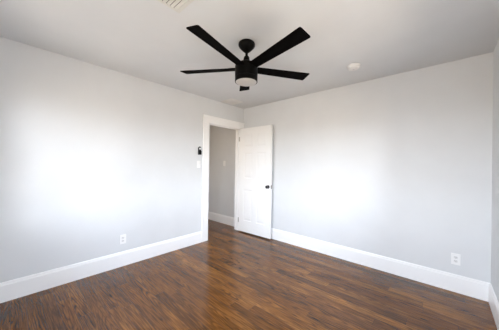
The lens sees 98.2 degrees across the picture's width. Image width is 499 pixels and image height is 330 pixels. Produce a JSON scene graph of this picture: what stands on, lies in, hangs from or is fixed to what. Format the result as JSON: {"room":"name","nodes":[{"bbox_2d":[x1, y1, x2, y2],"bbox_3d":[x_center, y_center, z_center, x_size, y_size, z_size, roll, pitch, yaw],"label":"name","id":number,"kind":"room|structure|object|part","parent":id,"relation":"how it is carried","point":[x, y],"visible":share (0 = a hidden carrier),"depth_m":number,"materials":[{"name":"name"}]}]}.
{"room":"empty bedroom","nodes":[
{"label":"empty bedroom","id":0,"kind":"room"},
{"bbox_2d":[0,37,243,282],"bbox_3d":[-1.423,0.062,3.026,0.120,2.440,3.720,1,0,42],"label":"wall","id":1,"kind":"structure","parent":0,"point":[91,155],"depth_m":2.47,"materials":[{"name":"paint"}]},
{"bbox_2d":[0,231,201,302],"bbox_3d":[-1.675,1.186,2.659,0.016,0.183,2.626,1,0,42],"label":"baseboard","id":2,"kind":"structure","parent":1,"relation":"attached to","point":[27,285],"depth_m":2.45,"materials":[{"name":"paint"}]},
{"bbox_2d":[120,234,125,243],"bbox_3d":[-1.604,0.941,2.741,0.008,0.117,0.072,1,0,42],"label":"wall outlet","id":3,"kind":"object","parent":1,"relation":"attached to","point":[122,237],"visible":1,"depth_m":2.74,"materials":[{"name":"white plastic"}]},
{"bbox_2d":[201,114,243,241],"bbox_3d":[-0.456,0.228,3.990,0.026,2.144,0.987,1,0,42],"label":"trim","id":4,"kind":"structure","parent":1,"relation":"attached to","point":[207,119],"depth_m":3.68,"materials":[{"name":"paint"}]},
{"bbox_2d":[210,123,239,230],"bbox_3d":[-0.497,0.283,4.054,0.120,2.033,0.806,1,0,42],"label":"trim","id":5,"kind":"structure","parent":1,"relation":"attached to","point":[237,171],"depth_m":4.32,"materials":[{"name":"paint"}]},
{"bbox_2d":[239,125,272,238],"bbox_3d":[0.094,0.290,4.022,0.760,1.995,0.148,1,0,40],"label":"door","id":6,"kind":"structure","parent":5,"relation":"attached to","point":[255,176],"depth_m":3.98,"materials":[{"name":"paint"}]},
{"bbox_2d":[234,145,235,228],"bbox_3d":[-0.556,0.233,4.090,0.017,2.130,0.974,1,0,42],"label":"trim","id":7,"kind":"structure","parent":1,"relation":"attached to","point":[235,145],"depth_m":4.39,"materials":[{"name":"paint"}]},
{"bbox_2d":[208,126,209,212],"bbox_3d":[-1.931,0.059,4.194,0.120,2.440,2.775,1,0,42],"label":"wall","id":8,"kind":"structure","parent":0,"point":[209,126],"depth_m":5.17,"materials":[{"name":"paint"}]},
{"bbox_2d":[209,125,235,217],"bbox_3d":[-0.575,0.081,4.920,1.160,2.440,0.120,1,0,42],"label":"wall","id":9,"kind":"structure","parent":0,"point":[222,140],"depth_m":4.87,"materials":[{"name":"paint"}]},
{"bbox_2d":[208,212,233,225],"bbox_3d":[-0.592,1.209,4.826,1.040,0.183,0.016,1,0,42],"label":"baseboard","id":10,"kind":"structure","parent":9,"relation":"attached to","point":[216,217],"depth_m":4.85,"materials":[{"name":"paint"}]},
{"bbox_2d":[0,219,497,329],"bbox_3d":[-0.519,1.343,2.307,4.767,0.100,3.895,1,0,42],"label":"floor","id":11,"kind":"structure","parent":0,"point":[233,279],"depth_m":2.12,"materials":[{"name":"brown wood"}]},
{"bbox_2d":[0,0,498,108],"bbox_3d":[-0.482,-1.197,2.315,4.767,0.100,3.895,1,0,42],"label":"ceiling","id":12,"kind":"structure","parent":0,"point":[149,40],"depth_m":1.91,"materials":[{"name":"paint"}]},
{"bbox_2d":[157,0,193,12],"bbox_3d":[-0.483,-1.144,1.413,0.360,0.011,0.260,1,0,42],"label":"ceiling vent","id":13,"kind":"object","parent":12,"relation":"in","point":[178,6],"visible":1,"depth_m":1.53,"materials":[{"name":"metal"}]},
{"bbox_2d":[221,98,242,104],"bbox_3d":[-0.313,-1.129,3.875,0.280,0.020,0.280,1,0,42],"label":"ceiling plate","id":14,"kind":"object","parent":12,"relation":"attached to","point":[231,101],"visible":1,"depth_m":3.84,"materials":[{"name":"beige plastic"}]},
{"bbox_3d":[-0.313,-1.123,3.875,0.210,0.008,0.210,1,0,42],"label":"panel","id":15,"kind":"part","parent":14,"relation":"part of","materials":[{"name":"plastic"}]},
{"bbox_2d":[180,25,310,90],"bbox_3d":[-0.026,-0.951,1.986,1.285,0.380,1.285,1,0,42],"label":"ceiling fan","id":16,"kind":"object","parent":12,"relation":"hanging from","point":[246,70],"visible":1,"depth_m":1.92,"materials":[{"name":"black metal"}]},
{"bbox_3d":[-0.399,-0.921,2.120,0.568,0.007,0.125,4,12,15],"label":"blade","id":17,"kind":"part","parent":16,"relation":"part of","materials":[{"name":"black wood"}]},
{"bbox_3d":[-0.237,-0.920,1.699,0.125,0.007,0.568,14,4,33],"label":"blade","id":18,"kind":"part","parent":16,"relation":"part of","materials":[{"name":"black wood"}]},
{"bbox_3d":[-0.049,-0.915,2.404,0.125,0.007,0.568,-10,3,-2],"label":"blade","id":19,"kind":"part","parent":16,"relation":"part of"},
{"bbox_2d":[236,78,256,85],"bbox_3d":[-0.031,-0.775,2.020,0.195,0.028,0.195,1,0,42],"label":"diffuser","id":20,"kind":"object","parent":16,"relation":"attached to","point":[239,81],"depth_m":1.98,"materials":[{"name":"white glass"}]},
{"bbox_3d":[0.213,-0.913,1.723,0.125,0.007,0.568,15,-12,-38],"label":"blade","id":21,"kind":"part","parent":16,"relation":"part of","materials":[{"name":"black wood"}]},
{"bbox_3d":[0.329,-0.910,2.158,0.568,0.007,0.125,-2,-10,-21],"label":"blade","id":22,"kind":"part","parent":16,"relation":"part of","materials":[{"name":"black wood"}]},
{"bbox_2d":[347,63,360,70],"bbox_3d":[1.179,-1.101,2.448,0.142,0.043,0.142,1,0,42],"label":"smoke detector","id":23,"kind":"object","parent":12,"relation":"attached to","point":[354,66],"visible":1,"depth_m":2.41,"materials":[{"name":"beige plastic"}]},
{"bbox_2d":[244,52,492,282],"bbox_3d":[1.176,0.101,3.303,3.607,2.440,0.175,1,0,42],"label":"wall","id":24,"kind":"structure","parent":0,"point":[396,166],"depth_m":2.64,"materials":[{"name":"paint"}]},
{"bbox_2d":[271,228,489,301],"bbox_3d":[1.102,1.228,3.223,3.349,0.183,0.016,1,0,42],"label":"baseboard","id":25,"kind":"structure","parent":24,"relation":"attached to","point":[474,288],"depth_m":2.61,"materials":[{"name":"paint"}]},
{"bbox_2d":[451,253,460,265],"bbox_3d":[2.167,0.990,2.271,0.072,0.117,0.008,1,0,42],"label":"wall outlet","id":26,"kind":"object","parent":24,"relation":"attached to","point":[455,258],"visible":1,"depth_m":2.27,"materials":[{"name":"white plastic"}]},
{"bbox_2d":[491,40,498,301],"bbox_3d":[1.206,0.093,0.734,0.120,2.440,3.600,1,0,42],"label":"wall","id":27,"kind":"structure","parent":0,"point":[495,133],"depth_m":1.96,"materials":[{"name":"paint"}]},
{"bbox_2d":[488,283,498,329],"bbox_3d":[1.139,1.221,0.776,0.016,0.183,3.600,1,0,42],"label":"baseboard","id":28,"kind":"structure","parent":27,"relation":"attached to","point":[493,302],"depth_m":1.89,"materials":[{"name":"paint"}]}
]}

